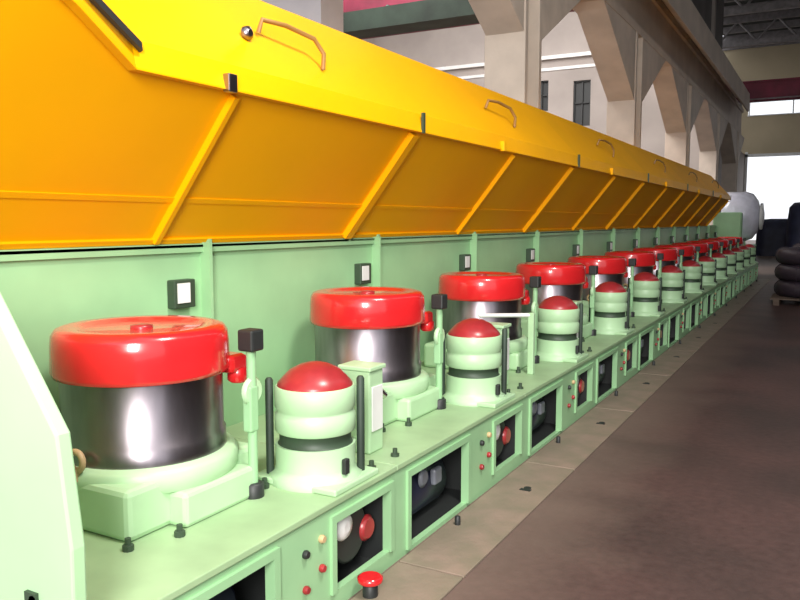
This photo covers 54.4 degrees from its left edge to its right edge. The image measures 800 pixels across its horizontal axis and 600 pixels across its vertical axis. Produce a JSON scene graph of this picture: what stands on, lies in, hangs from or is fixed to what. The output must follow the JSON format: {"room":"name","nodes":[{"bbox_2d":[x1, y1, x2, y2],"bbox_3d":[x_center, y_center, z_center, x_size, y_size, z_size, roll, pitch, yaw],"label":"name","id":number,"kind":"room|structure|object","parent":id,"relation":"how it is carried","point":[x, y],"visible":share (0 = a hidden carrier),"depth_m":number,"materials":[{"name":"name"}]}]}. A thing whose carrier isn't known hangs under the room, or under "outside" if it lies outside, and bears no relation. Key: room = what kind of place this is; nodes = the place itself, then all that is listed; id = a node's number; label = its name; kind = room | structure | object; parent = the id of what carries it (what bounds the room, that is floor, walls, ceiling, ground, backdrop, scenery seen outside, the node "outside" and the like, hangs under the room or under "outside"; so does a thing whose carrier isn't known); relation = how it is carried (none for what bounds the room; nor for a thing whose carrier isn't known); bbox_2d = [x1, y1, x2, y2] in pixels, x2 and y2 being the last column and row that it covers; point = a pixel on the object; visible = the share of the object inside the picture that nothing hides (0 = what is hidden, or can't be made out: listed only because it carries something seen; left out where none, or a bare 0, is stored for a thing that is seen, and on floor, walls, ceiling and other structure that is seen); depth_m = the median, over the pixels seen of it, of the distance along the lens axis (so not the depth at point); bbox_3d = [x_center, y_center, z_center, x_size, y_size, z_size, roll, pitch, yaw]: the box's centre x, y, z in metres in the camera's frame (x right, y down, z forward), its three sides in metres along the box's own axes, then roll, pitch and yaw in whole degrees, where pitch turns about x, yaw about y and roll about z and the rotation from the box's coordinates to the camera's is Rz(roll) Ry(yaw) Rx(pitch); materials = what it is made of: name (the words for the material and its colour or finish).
{"room":"factory floor","nodes":[
{"label":"factory floor","id":0,"kind":"room"},
{"bbox_2d":[261,0,342,31],"bbox_3d":[-1.599,-5.007,11.852,1.550,10.500,0.800,3,7,29],"label":"wall pier","id":1,"kind":"object","parent":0,"point":[329,13],"depth_m":11.53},
{"bbox_2d":[363,38,373,43],"bbox_3d":[-8.609,-5.563,17.391,0.300,10.500,31.000,3,7,29],"label":"wall","id":2,"kind":"structure","parent":0,"point":[371,40],"depth_m":30.26,"materials":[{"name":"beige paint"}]},
{"bbox_2d":[722,0,799,48],"bbox_3d":[11.397,-10.341,19.790,32.069,1.130,29.740,3,7,29],"label":"roof truss","id":3,"kind":"object","parent":2,"relation":"attached to","point":[790,4],"depth_m":33.41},
{"bbox_2d":[374,0,716,170],"bbox_3d":[4.529,-6.621,27.945,12.500,10.500,0.250,3,7,29],"label":"wall","id":4,"kind":"structure","parent":0,"point":[462,45],"depth_m":27.11,"materials":[{"name":"beige paint"}]},
{"bbox_2d":[435,51,594,78],"bbox_3d":[4.396,-8.318,27.636,12.400,0.500,0.120,3,7,29],"label":"trim","id":5,"kind":"structure","parent":4,"relation":"attached to","point":[588,53],"depth_m":27.17,"materials":[{"name":"white paint"}]},
{"bbox_2d":[541,81,547,110],"bbox_3d":[5.045,-7.212,27.578,0.500,1.050,0.110,3,7,29],"label":"window","id":6,"kind":"structure","parent":4,"relation":"in","point":[544,84],"depth_m":27.53,"materials":[{"name":"grey glass"}]},
{"bbox_2d":[573,80,590,125],"bbox_3d":[6.315,-6.794,26.917,0.600,1.550,0.110,3,7,29],"label":"window","id":7,"kind":"structure","parent":4,"relation":"in","point":[582,89],"depth_m":26.92,"materials":[{"name":"grey glass"}]},
{"bbox_2d":[348,240,799,599],"bbox_3d":[15.662,-1.298,28.490,32.000,0.200,73.000,3,7,29],"label":"floor","id":8,"kind":"structure","parent":0,"point":[695,495],"depth_m":4.13,"materials":[{"name":"concrete"}]},
{"bbox_2d":[0,292,86,599],"bbox_3d":[-1.242,0.572,2.068,1.135,1.350,0.050,3,7,29],"label":"end panel","id":9,"kind":"object","parent":8,"relation":"on","point":[42,544],"visible":1,"depth_m":1.83,"materials":[{"name":"green"}]},
{"bbox_2d":[0,242,396,599],"bbox_3d":[-0.860,0.486,2.818,1.078,1.370,1.580,3,7,29],"label":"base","id":10,"kind":"object","parent":8,"relation":"on","point":[281,544],"visible":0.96,"depth_m":2.88,"materials":[{"name":"green paint"}]},
{"bbox_2d":[0,0,425,254],"bbox_3d":[-1.001,-1.081,3.099,1.070,1.767,3.556,2,6,23],"label":"hood","id":11,"kind":"object","parent":10,"relation":"attached to","point":[123,122],"visible":1,"depth_m":3.13,"materials":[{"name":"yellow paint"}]},
{"bbox_2d":[83,438,396,599],"bbox_3d":[-0.854,0.753,2.841,1.052,0.025,1.576,3,7,29],"label":"countertop","id":12,"kind":"structure","parent":10,"relation":"on","point":[161,565],"depth_m":2.47,"materials":[{"name":"metal"}]},
{"bbox_2d":[49,315,268,552],"bbox_3d":[-0.929,0.414,2.824,0.713,0.652,0.713,3,7,29],"label":"drum","id":13,"kind":"object","parent":12,"relation":"on","point":[141,405],"visible":0.95,"depth_m":2.59,"materials":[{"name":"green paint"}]},
{"bbox_2d":[238,328,264,499],"bbox_3d":[-0.547,0.420,2.879,0.080,0.630,0.110,3,7,29],"label":"post","id":14,"kind":"object","parent":12,"relation":"on","point":[250,340],"visible":0.87,"depth_m":2.85,"materials":[{"name":"green"}]},
{"bbox_2d":[258,361,378,496],"bbox_3d":[-0.337,0.478,3.102,0.400,0.470,0.370,3,7,29],"label":"roller","id":15,"kind":"object","parent":12,"relation":"on","point":[314,401],"visible":0.99,"depth_m":2.98,"materials":[{"name":"green paint"}]},
{"bbox_2d":[206,237,524,561],"bbox_3d":[-0.098,0.348,4.195,1.078,1.370,1.580,3,7,29],"label":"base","id":16,"kind":"object","parent":8,"relation":"on","point":[448,458],"visible":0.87,"depth_m":4.08,"materials":[{"name":"green paint"}]},
{"bbox_2d":[226,385,524,470],"bbox_3d":[-0.092,0.615,4.219,1.052,0.025,1.576,3,7,29],"label":"countertop","id":17,"kind":"structure","parent":16,"relation":"on","point":[429,431],"depth_m":3.82,"materials":[{"name":"metal"}]},
{"bbox_2d":[338,360,387,453],"bbox_3d":[-0.146,0.475,3.535,0.170,0.390,0.240,3,7,29],"label":"box","id":18,"kind":"object","parent":17,"relation":"on","point":[374,393],"visible":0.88,"depth_m":3.43,"materials":[{"name":"green paint"}]},
{"bbox_2d":[310,286,443,431],"bbox_3d":[-0.168,0.276,4.202,0.713,0.652,0.713,3,7,29],"label":"drum","id":19,"kind":"object","parent":17,"relation":"on","point":[378,324],"visible":0.66,"depth_m":3.98,"materials":[{"name":"metal"}]},
{"bbox_2d":[431,294,446,409],"bbox_3d":[0.214,0.282,4.257,0.080,0.630,0.110,3,7,29],"label":"post","id":20,"kind":"object","parent":17,"relation":"on","point":[438,301],"visible":0.93,"depth_m":4.23,"materials":[{"name":"metal"}]},
{"bbox_2d":[442,318,514,408],"bbox_3d":[0.424,0.340,4.479,0.400,0.470,0.370,3,7,29],"label":"roller","id":21,"kind":"object","parent":17,"relation":"on","point":[474,358],"visible":0.98,"depth_m":4.36,"materials":[{"name":"green paint"}]},
{"bbox_2d":[351,562,461,599],"bbox_3d":[-0.254,1.174,2.552,0.300,0.055,1.568,3,7,29],"label":"slab","id":22,"kind":"object","parent":8,"relation":"on","point":[402,581],"visible":1,"depth_m":3.10,"materials":[{"name":"beige concrete"}]},
{"bbox_2d":[357,571,382,598],"bbox_3d":[-0.115,1.103,3.007,0.100,0.080,0.100,3,7,29],"label":"button","id":23,"kind":"object","parent":22,"relation":"on","point":[370,580],"visible":1,"depth_m":2.98,"materials":[{"name":"red plastic"}]},
{"bbox_2d":[376,234,594,462],"bbox_3d":[0.663,0.210,5.573,1.078,1.370,1.580,3,7,29],"label":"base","id":24,"kind":"object","parent":8,"relation":"on","point":[557,394],"visible":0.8,"depth_m":5.52,"materials":[{"name":"green paint"}]},
{"bbox_2d":[351,38,579,240],"bbox_3d":[0.541,-1.095,6.048,0.867,1.207,3.160,3,7,29],"label":"hood","id":25,"kind":"object","parent":24,"relation":"attached to","point":[485,161],"visible":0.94,"depth_m":5.56,"materials":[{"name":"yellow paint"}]},
{"bbox_2d":[421,354,594,396],"bbox_3d":[0.669,0.477,5.596,1.052,0.025,1.576,3,7,29],"label":"countertop","id":26,"kind":"structure","parent":24,"relation":"on","point":[546,372],"depth_m":5.23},
{"bbox_2d":[424,271,529,372],"bbox_3d":[0.594,0.138,5.580,0.713,0.652,0.713,3,7,29],"label":"drum","id":27,"kind":"object","parent":26,"relation":"on","point":[469,293],"visible":0.54,"depth_m":5.37,"materials":[{"name":"metal"}]},
{"bbox_2d":[489,322,510,384],"bbox_3d":[0.616,0.337,4.912,0.170,0.390,0.240,3,7,29],"label":"box","id":28,"kind":"object","parent":26,"relation":"on","point":[499,326],"visible":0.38,"depth_m":4.84,"materials":[{"name":"green metal"}]},
{"bbox_2d":[478,312,535,373],"bbox_3d":[0.716,0.293,5.221,0.387,0.415,0.052,0,6,-3],"label":"bar","id":29,"kind":"object","parent":26,"relation":"on","point":[531,316],"visible":1,"depth_m":5.20,"materials":[{"name":"green metal"}]},
{"bbox_2d":[529,276,540,363],"bbox_3d":[0.976,0.144,5.635,0.080,0.630,0.110,3,7,29],"label":"post","id":30,"kind":"object","parent":26,"relation":"on","point":[535,281],"visible":0.73,"depth_m":5.60,"materials":[{"name":"metal"}]},
{"bbox_2d":[537,296,588,362],"bbox_3d":[1.185,0.202,5.857,0.400,0.470,0.370,3,7,29],"label":"roller","id":31,"kind":"object","parent":26,"relation":"on","point":[558,328],"visible":0.88,"depth_m":5.73,"materials":[{"name":"green paint"}]},
{"bbox_2d":[400,462,573,577],"bbox_3d":[0.507,1.036,3.930,0.300,0.055,1.568,3,7,29],"label":"slab","id":32,"kind":"object","parent":8,"relation":"on","point":[460,545],"visible":1,"depth_m":3.74,"materials":[{"name":"beige concrete"}]},
{"bbox_2d":[468,0,580,108],"bbox_3d":[1.391,-2.370,9.603,0.720,5.700,5.300,3,7,29],"label":"column","id":33,"kind":"structure","parent":8,"relation":"on","point":[514,30],"depth_m":9.30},
{"bbox_2d":[473,232,637,407],"bbox_3d":[1.425,0.072,6.950,1.078,1.370,1.580,3,7,29],"label":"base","id":34,"kind":"object","parent":8,"relation":"on","point":[615,359],"visible":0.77,"depth_m":6.92,"materials":[{"name":"green paint"}]},
{"bbox_2d":[582,329,637,356],"bbox_3d":[1.431,0.339,6.974,1.052,0.025,1.576,3,7,29],"label":"countertop","id":35,"kind":"structure","parent":34,"relation":"on","point":[599,343],"depth_m":6.67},
{"bbox_2d":[516,262,592,341],"bbox_3d":[1.355,0.000,6.957,0.713,0.652,0.713,3,7,29],"label":"drum","id":36,"kind":"object","parent":35,"relation":"on","point":[566,279],"visible":0.48,"depth_m":6.73,"materials":[{"name":"metal"}]},
{"bbox_2d":[589,265,597,335],"bbox_3d":[1.737,0.006,7.012,0.080,0.630,0.110,3,7,29],"label":"post","id":37,"kind":"object","parent":35,"relation":"on","point":[593,270],"visible":0.87,"depth_m":6.98,"materials":[{"name":"metal"}]},
{"bbox_2d":[589,282,633,334],"bbox_3d":[1.947,0.064,7.234,0.400,0.470,0.370,3,7,29],"label":"roller","id":38,"kind":"object","parent":35,"relation":"on","point":[612,300],"visible":0.81,"depth_m":7.11,"materials":[{"name":"green paint"}]},
{"bbox_2d":[526,408,633,470],"bbox_3d":[1.269,0.898,5.307,0.300,0.055,1.568,3,7,29],"label":"slab","id":39,"kind":"object","parent":8,"relation":"on","point":[571,448],"visible":1,"depth_m":5.17,"materials":[{"name":"beige concrete"}]},
{"bbox_2d":[536,230,668,373],"bbox_3d":[2.186,-0.066,8.328,1.078,1.370,1.580,3,7,29],"label":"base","id":40,"kind":"object","parent":8,"relation":"on","point":[652,334],"visible":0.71,"depth_m":8.30,"materials":[{"name":"green paint"}]},
{"bbox_2d":[526,107,648,233],"bbox_3d":[2.064,-1.371,8.803,0.867,1.207,3.160,3,7,29],"label":"hood","id":41,"kind":"object","parent":40,"relation":"attached to","point":[607,179],"visible":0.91,"depth_m":8.49,"materials":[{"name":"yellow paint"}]},
{"bbox_2d":[588,313,668,331],"bbox_3d":[2.192,0.200,8.351,1.052,0.025,1.576,3,7,29],"label":"countertop","id":42,"kind":"structure","parent":40,"relation":"on","point":[641,322],"depth_m":8.10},
{"bbox_2d":[567,255,631,319],"bbox_3d":[2.116,-0.138,8.335,0.713,0.652,0.713,3,7,29],"label":"drum","id":43,"kind":"object","parent":42,"relation":"on","point":[610,268],"visible":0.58,"depth_m":8.09,"materials":[{"name":"metal"}]},
{"bbox_2d":[629,258,635,316],"bbox_3d":[2.498,-0.133,8.389,0.080,0.630,0.110,3,7,29],"label":"post","id":44,"kind":"object","parent":42,"relation":"on","point":[632,261],"visible":0.83,"depth_m":8.36,"materials":[{"name":"metal"}]},
{"bbox_2d":[628,272,664,316],"bbox_3d":[2.708,-0.074,8.612,0.400,0.470,0.370,3,7,29],"label":"roller","id":45,"kind":"object","parent":42,"relation":"on","point":[647,287],"visible":0.77,"depth_m":8.48,"materials":[{"name":"green paint"}]},
{"bbox_2d":[575,0,665,147],"bbox_3d":[4.234,-2.885,14.747,0.720,5.700,5.300,3,7,29],"label":"column","id":46,"kind":"structure","parent":8,"relation":"on","point":[627,66],"depth_m":13.99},
{"bbox_2d":[579,0,743,133],"bbox_3d":[4.644,-5.497,15.234,0.600,1.000,36.000,3,7,29],"label":"beam","id":47,"kind":"structure","parent":46,"relation":"on","point":[652,20],"depth_m":17.84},
{"bbox_2d":[662,0,749,111],"bbox_3d":[4.390,-5.649,13.639,0.450,0.620,33.000,3,7,29],"label":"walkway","id":48,"kind":"object","parent":47,"relation":"attached to","point":[685,12],"visible":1,"depth_m":18.57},
{"bbox_2d":[725,77,799,105],"bbox_3d":[18.041,-7.933,26.854,12.500,1.510,3.000,3,7,29],"label":"crane","id":49,"kind":"object","parent":47,"relation":"on","point":[782,89],"visible":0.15,"depth_m":28.57,"materials":[{"name":"red metal"}]},
{"bbox_2d":[595,373,670,411],"bbox_3d":[2.030,0.759,6.685,0.300,0.055,1.568,3,7,29],"label":"slab","id":50,"kind":"object","parent":8,"relation":"on","point":[634,393],"visible":1,"depth_m":6.56,"materials":[{"name":"beige concrete"}]},
{"bbox_2d":[580,229,689,349],"bbox_3d":[2.947,-0.204,9.706,1.078,1.370,1.580,3,7,29],"label":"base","id":51,"kind":"object","parent":8,"relation":"on","point":[599,242],"visible":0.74,"depth_m":9.70,"materials":[{"name":"green paint"}]},
{"bbox_2d":[661,300,689,314],"bbox_3d":[2.954,0.062,9.729,1.052,0.025,1.576,3,7,29],"label":"countertop","id":52,"kind":"structure","parent":51,"relation":"on","point":[670,308],"depth_m":9.44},
{"bbox_2d":[604,251,658,300],"bbox_3d":[2.878,-0.276,9.712,0.713,0.652,0.713,3,7,29],"label":"drum","id":53,"kind":"object","parent":52,"relation":"on","point":[645,260],"visible":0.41,"depth_m":9.46,"materials":[{"name":"metal"}]},
{"bbox_2d":[657,253,663,303],"bbox_3d":[3.260,-0.271,9.767,0.080,0.630,0.110,3,7,29],"label":"post","id":54,"kind":"object","parent":52,"relation":"on","point":[660,256],"visible":0.68,"depth_m":9.73,"materials":[{"name":"metal"}]},
{"bbox_2d":[656,265,687,302],"bbox_3d":[3.470,-0.213,9.989,0.400,0.470,0.370,3,7,29],"label":"roller","id":55,"kind":"object","parent":52,"relation":"on","point":[673,277],"visible":0.71,"depth_m":9.86,"materials":[{"name":"green paint"}]},
{"bbox_2d":[613,228,706,332],"bbox_3d":[3.709,-0.342,11.083,1.078,1.370,1.580,3,7,29],"label":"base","id":56,"kind":"object","parent":8,"relation":"on","point":[625,240],"visible":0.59,"depth_m":11.12,"materials":[{"name":"green paint"}]},
{"bbox_2d":[609,138,688,230],"bbox_3d":[3.587,-1.648,11.559,0.867,1.207,3.160,3,7,29],"label":"hood","id":57,"kind":"object","parent":56,"relation":"attached to","point":[658,196],"visible":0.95,"depth_m":11.34,"materials":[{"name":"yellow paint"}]},
{"bbox_2d":[684,291,706,301],"bbox_3d":[3.715,-0.076,11.106,1.052,0.025,1.576,3,7,29],"label":"countertop","id":58,"kind":"structure","parent":56,"relation":"on","point":[690,296],"depth_m":10.85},
{"bbox_2d":[632,247,677,275],"bbox_3d":[3.639,-0.414,11.090,0.713,0.652,0.713,3,7,29],"label":"drum","id":59,"kind":"object","parent":58,"relation":"on","point":[670,254],"visible":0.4,"depth_m":10.84,"materials":[{"name":"metal"}]},
{"bbox_2d":[678,249,683,269],"bbox_3d":[4.021,-0.409,11.145,0.080,0.630,0.110,3,7,29],"label":"post","id":60,"kind":"object","parent":58,"relation":"on","point":[681,251],"visible":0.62,"depth_m":11.10,"materials":[{"name":"metal"}]},
{"bbox_2d":[677,260,704,292],"bbox_3d":[4.231,-0.351,11.367,0.400,0.470,0.370,3,7,29],"label":"roller","id":61,"kind":"object","parent":58,"relation":"on","point":[693,269],"visible":0.77,"depth_m":11.23,"materials":[{"name":"green paint"}]},
{"bbox_2d":[639,350,695,375],"bbox_3d":[2.792,0.621,8.062,0.300,0.055,1.568,3,7,29],"label":"slab","id":62,"kind":"object","parent":8,"relation":"on","point":[669,362],"visible":0.99,"depth_m":7.95,"materials":[{"name":"beige concrete"}]},
{"bbox_2d":[653,66,703,166],"bbox_3d":[7.077,-3.401,19.891,0.720,5.700,5.300,3,7,29],"label":"column","id":63,"kind":"structure","parent":8,"relation":"on","point":[679,103],"depth_m":19.21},
{"bbox_2d":[638,227,719,319],"bbox_3d":[4.470,-0.480,12.460,1.078,1.370,1.580,3,7,29],"label":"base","id":64,"kind":"object","parent":8,"relation":"on","point":[650,237],"visible":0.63,"depth_m":12.51,"materials":[{"name":"green paint"}]},
{"bbox_2d":[702,284,719,291],"bbox_3d":[4.476,-0.214,12.484,1.052,0.025,1.576,3,7,29],"label":"countertop","id":65,"kind":"structure","parent":64,"relation":"on","point":[707,288],"depth_m":12.18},
{"bbox_2d":[654,245,694,265],"bbox_3d":[4.401,-0.552,12.467,0.713,0.652,0.713,3,7,29],"label":"drum","id":66,"kind":"object","parent":65,"relation":"on","point":[689,250],"visible":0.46,"depth_m":12.21,"materials":[{"name":"metal"}]},
{"bbox_2d":[694,256,717,285],"bbox_3d":[4.992,-0.489,12.745,0.400,0.470,0.370,3,7,29],"label":"roller","id":67,"kind":"object","parent":65,"relation":"on","point":[709,264],"visible":0.63,"depth_m":12.61,"materials":[{"name":"green paint"}]},
{"bbox_2d":[668,332,713,351],"bbox_3d":[3.553,0.483,9.440,0.300,0.055,1.568,3,7,29],"label":"slab","id":68,"kind":"object","parent":8,"relation":"on","point":[692,341],"visible":1,"depth_m":9.33,"materials":[{"name":"beige concrete"}]},
{"bbox_2d":[658,227,730,308],"bbox_3d":[5.232,-0.619,13.838,1.078,1.370,1.580,3,7,29],"label":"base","id":69,"kind":"object","parent":8,"relation":"on","point":[667,236],"visible":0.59,"depth_m":13.91,"materials":[{"name":"green paint"}]},
{"bbox_2d":[654,156,713,228],"bbox_3d":[5.110,-1.924,14.314,0.867,1.207,3.160,3,7,29],"label":"hood","id":70,"kind":"object","parent":69,"relation":"attached to","point":[698,194],"visible":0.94,"depth_m":14.15,"materials":[{"name":"orange paint"}]},
{"bbox_2d":[716,278,730,284],"bbox_3d":[5.238,-0.352,13.861,1.052,0.025,1.576,3,7,29],"label":"countertop","id":71,"kind":"structure","parent":69,"relation":"on","point":[720,281],"depth_m":13.63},
{"bbox_2d":[671,242,707,259],"bbox_3d":[5.162,-0.691,13.845,0.713,0.652,0.713,3,7,29],"label":"drum","id":72,"kind":"object","parent":71,"relation":"on","point":[703,251],"visible":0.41,"depth_m":13.59,"materials":[{"name":"metal"}]},
{"bbox_2d":[712,252,728,278],"bbox_3d":[5.754,-0.627,14.122,0.400,0.470,0.370,3,7,29],"label":"roller","id":73,"kind":"object","parent":71,"relation":"on","point":[722,260],"visible":0.61,"depth_m":13.98,"materials":[{"name":"green paint"}]},
{"bbox_2d":[674,226,738,300],"bbox_3d":[5.993,-0.757,15.216,1.078,1.370,1.580,3,7,29],"label":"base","id":74,"kind":"object","parent":8,"relation":"on","point":[682,234],"visible":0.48,"depth_m":15.29,"materials":[{"name":"green paint"}]},
{"bbox_2d":[727,273,738,278],"bbox_3d":[5.999,-0.490,15.239,1.052,0.025,1.576,3,7,29],"label":"countertop","id":75,"kind":"structure","parent":74,"relation":"on","point":[731,276],"depth_m":14.91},
{"bbox_2d":[686,241,718,255],"bbox_3d":[5.924,-0.829,15.222,0.713,0.652,0.713,3,7,29],"label":"drum","id":76,"kind":"object","parent":75,"relation":"on","point":[715,249],"visible":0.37,"depth_m":14.96,"materials":[{"name":"metal"}]},
{"bbox_2d":[722,250,737,273],"bbox_3d":[6.515,-0.765,15.500,0.400,0.470,0.370,3,7,29],"label":"roller","id":77,"kind":"object","parent":75,"relation":"on","point":[732,257],"visible":0.56,"depth_m":15.36,"materials":[{"name":"green paint"}]},
{"bbox_2d":[691,319,727,333],"bbox_3d":[4.314,0.345,10.817,0.300,0.055,1.568,3,7,29],"label":"slab","id":78,"kind":"object","parent":8,"relation":"on","point":[709,326],"visible":0.99,"depth_m":10.76,"materials":[{"name":"beige concrete"}]},
{"bbox_2d":[694,102,727,224],"bbox_3d":[9.921,-3.917,25.035,0.720,5.700,5.300,3,7,29],"label":"column","id":79,"kind":"structure","parent":8,"relation":"on","point":[710,126],"depth_m":24.48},
{"bbox_2d":[687,226,746,293],"bbox_3d":[6.755,-0.895,16.593,1.078,1.370,1.580,3,7,29],"label":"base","id":80,"kind":"object","parent":8,"relation":"on","point":[694,232],"visible":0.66,"depth_m":16.72,"materials":[{"name":"green paint"}]},
{"bbox_2d":[685,168,730,227],"bbox_3d":[6.633,-2.200,17.069,0.867,1.207,3.160,3,7,29],"label":"hood","id":81,"kind":"object","parent":80,"relation":"attached to","point":[716,203],"visible":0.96,"depth_m":16.96,"materials":[{"name":"orange paint"}]},
{"bbox_2d":[698,239,728,252],"bbox_3d":[6.685,-0.967,16.600,0.713,0.652,0.713,3,7,29],"label":"drum","id":82,"kind":"object","parent":80,"relation":"on","point":[726,243],"visible":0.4,"depth_m":16.36,"materials":[{"name":"metal"}]},
{"bbox_2d":[731,248,745,269],"bbox_3d":[7.277,-0.903,16.877,0.400,0.470,0.370,3,7,29],"label":"roller","id":83,"kind":"object","parent":80,"relation":"on","point":[740,254],"visible":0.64,"depth_m":16.74,"materials":[{"name":"green paint"}]},
{"bbox_2d":[708,309,738,320],"bbox_3d":[5.076,0.207,12.195,0.300,0.055,1.568,3,7,29],"label":"slab","id":84,"kind":"object","parent":8,"relation":"on","point":[721,314],"visible":1,"depth_m":12.15,"materials":[{"name":"beige concrete"}]},
{"bbox_2d":[700,226,752,287],"bbox_3d":[7.516,-1.033,17.971,1.078,1.370,1.580,3,7,29],"label":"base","id":85,"kind":"object","parent":8,"relation":"on","point":[704,231],"visible":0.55,"depth_m":18.08,"materials":[{"name":"green paint"}]},
{"bbox_2d":[708,238,735,249],"bbox_3d":[7.446,-1.105,17.977,0.713,0.652,0.713,3,7,29],"label":"drum","id":86,"kind":"object","parent":85,"relation":"on","point":[733,245],"visible":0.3,"depth_m":17.73,"materials":[{"name":"metal"}]},
{"bbox_2d":[739,246,751,265],"bbox_3d":[8.038,-1.041,18.255,0.400,0.470,0.370,3,7,29],"label":"roller","id":87,"kind":"object","parent":85,"relation":"on","point":[747,251],"visible":0.58,"depth_m":18.12,"materials":[{"name":"green paint"}]},
{"bbox_2d":[720,124,744,211],"bbox_3d":[12.764,-4.433,30.179,0.720,5.700,5.300,3,7,29],"label":"column","id":88,"kind":"structure","parent":8,"relation":"on","point":[732,142],"depth_m":29.76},
{"bbox_2d":[708,225,757,282],"bbox_3d":[8.277,-1.171,19.348,1.078,1.370,1.580,3,7,29],"label":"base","id":89,"kind":"object","parent":8,"relation":"on","point":[713,228],"visible":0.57,"depth_m":19.56,"materials":[{"name":"green paint"}]},
{"bbox_2d":[717,237,742,247],"bbox_3d":[8.208,-1.243,19.355,0.713,0.652,0.713,3,7,29],"label":"drum","id":90,"kind":"object","parent":89,"relation":"on","point":[740,238],"visible":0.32,"depth_m":19.10,"materials":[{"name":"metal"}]},
{"bbox_2d":[745,244,756,262],"bbox_3d":[8.800,-1.179,19.632,0.400,0.470,0.370,3,7,29],"label":"roller","id":91,"kind":"object","parent":89,"relation":"on","point":[753,248],"visible":0.57,"depth_m":19.50,"materials":[{"name":"green paint"}]},
{"bbox_2d":[713,192,764,245],"bbox_3d":[9.130,-1.776,20.927,1.160,2.260,1.700,3,7,29],"label":"takeup spooler","id":92,"kind":"object","parent":8,"relation":"on","point":[743,215],"visible":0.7,"depth_m":20.42,"materials":[{"name":"green paint"}]},
{"bbox_2d":[731,294,754,300],"bbox_3d":[6.599,-0.069,14.950,0.300,0.055,1.568,3,7,29],"label":"slab","id":93,"kind":"object","parent":8,"relation":"on","point":[740,297],"visible":0.98,"depth_m":14.89,"materials":[{"name":"beige concrete"}]},
{"bbox_2d":[739,288,760,294],"bbox_3d":[7.360,-0.207,16.327,0.300,0.055,1.568,3,7,29],"label":"slab","id":94,"kind":"object","parent":8,"relation":"on","point":[755,291],"visible":0.99,"depth_m":16.18,"materials":[{"name":"beige concrete"}]},
{"bbox_2d":[747,283,766,288],"bbox_3d":[8.121,-0.345,17.705,0.300,0.055,1.568,3,7,29],"label":"slab","id":95,"kind":"object","parent":8,"relation":"on","point":[753,285],"visible":0.96,"depth_m":17.71,"materials":[{"name":"beige concrete"}]},
{"bbox_2d":[756,219,786,255],"bbox_3d":[16.646,-2.764,34.104,1.864,1.596,2.510,3,7,29],"label":"load","id":96,"kind":"object","parent":8,"relation":"on","point":[772,237],"visible":0.55,"depth_m":33.21},
{"bbox_2d":[770,293,799,305],"bbox_3d":[7.290,0.004,13.864,1.200,0.125,1.200,3,7,29],"label":"pallet","id":97,"kind":"object","parent":8,"relation":"on","point":[777,299],"visible":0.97,"depth_m":13.59,"materials":[{"name":"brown wood"}]},
{"bbox_2d":[774,280,799,297],"bbox_3d":[7.290,-0.202,13.843,1.164,0.316,1.130,3,7,29],"label":"coil","id":98,"kind":"object","parent":97,"relation":"on","point":[784,288],"visible":0.91,"depth_m":13.65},
{"bbox_2d":[774,263,799,281],"bbox_3d":[7.290,-0.490,13.814,1.164,0.316,1.130,3,7,29],"label":"coil","id":99,"kind":"object","parent":97,"relation":"on","point":[788,272],"visible":0.91,"depth_m":13.62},
{"bbox_2d":[775,246,799,264],"bbox_3d":[7.290,-0.779,13.785,1.164,0.316,1.130,3,7,29],"label":"coil","id":100,"kind":"object","parent":97,"relation":"on","point":[785,255],"visible":1,"depth_m":13.61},
{"bbox_2d":[785,202,799,246],"bbox_3d":[15.987,-2.538,28.754,3.107,2.214,4.184,3,7,29],"label":"load","id":101,"kind":"object","parent":8,"relation":"on","point":[793,221],"visible":0.66,"depth_m":27.76},
{"bbox_2d":[661,0,723,76],"bbox_3d":[3.570,-8.139,13.268,0.050,4.550,32.000,3,7,29],"label":"wall","id":102,"kind":"structure","parent":0,"point":[704,7],"depth_m":24.59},
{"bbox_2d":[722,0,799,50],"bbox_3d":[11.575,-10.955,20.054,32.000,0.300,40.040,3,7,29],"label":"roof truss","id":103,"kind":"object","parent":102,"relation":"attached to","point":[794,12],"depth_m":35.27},
{"bbox_2d":[718,149,744,191],"bbox_3d":[13.575,-4.306,32.926,0.200,4.900,16.750,3,7,29],"label":"wall","id":104,"kind":"structure","parent":0,"point":[740,178],"depth_m":38.15,"materials":[{"name":"beige paint"}]},
{"bbox_2d":[721,43,799,189],"bbox_3d":[18.297,-7.803,39.743,25.200,10.500,0.300,3,7,29],"label":"wall","id":105,"kind":"structure","parent":0,"point":[770,133],"depth_m":39.19,"materials":[{"name":"beige paint"}]},
{"bbox_2d":[743,152,799,243],"bbox_3d":[23.182,-4.777,37.117,12.530,5.000,0.100,3,7,29],"label":"door","id":106,"kind":"structure","parent":105,"relation":"in","point":[747,155],"depth_m":39.61,"materials":[{"name":"white metal"}]},
{"bbox_2d":[747,100,799,116],"bbox_3d":[23.197,-9.433,36.700,12.450,0.750,0.100,3,7,29],"label":"window","id":107,"kind":"structure","parent":105,"relation":"in","point":[793,100],"depth_m":39.10,"materials":[{"name":"white metal"}]},
{"bbox_2d":[723,0,799,35],"bbox_3d":[11.156,-11.128,19.271,32.000,0.200,42.300,3,7,29],"label":"ceiling","id":108,"kind":"structure","parent":0,"point":[743,1],"depth_m":35.12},
{"bbox_3d":[3.546,-5.587,14.627,0.350,0.400,23.900,3,7,29],"label":"beam","id":109,"kind":"structure","parent":0,"visible":0},
{"bbox_2d":[343,0,574,39],"bbox_3d":[-0.053,-6.936,17.456,9.500,1.720,3.000,3,7,29],"label":"crane","id":110,"kind":"object","parent":109,"relation":"on","point":[348,5],"visible":0.19,"depth_m":17.20,"materials":[{"name":"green metal"}]},
{"bbox_2d":[343,0,478,38],"bbox_3d":[-0.696,-5.844,16.287,8.400,0.520,0.650,3,7,29],"label":"gangway","id":111,"kind":"object","parent":110,"relation":"hanging from","point":[422,15],"visible":0.28,"depth_m":15.56,"materials":[{"name":"green metal"}]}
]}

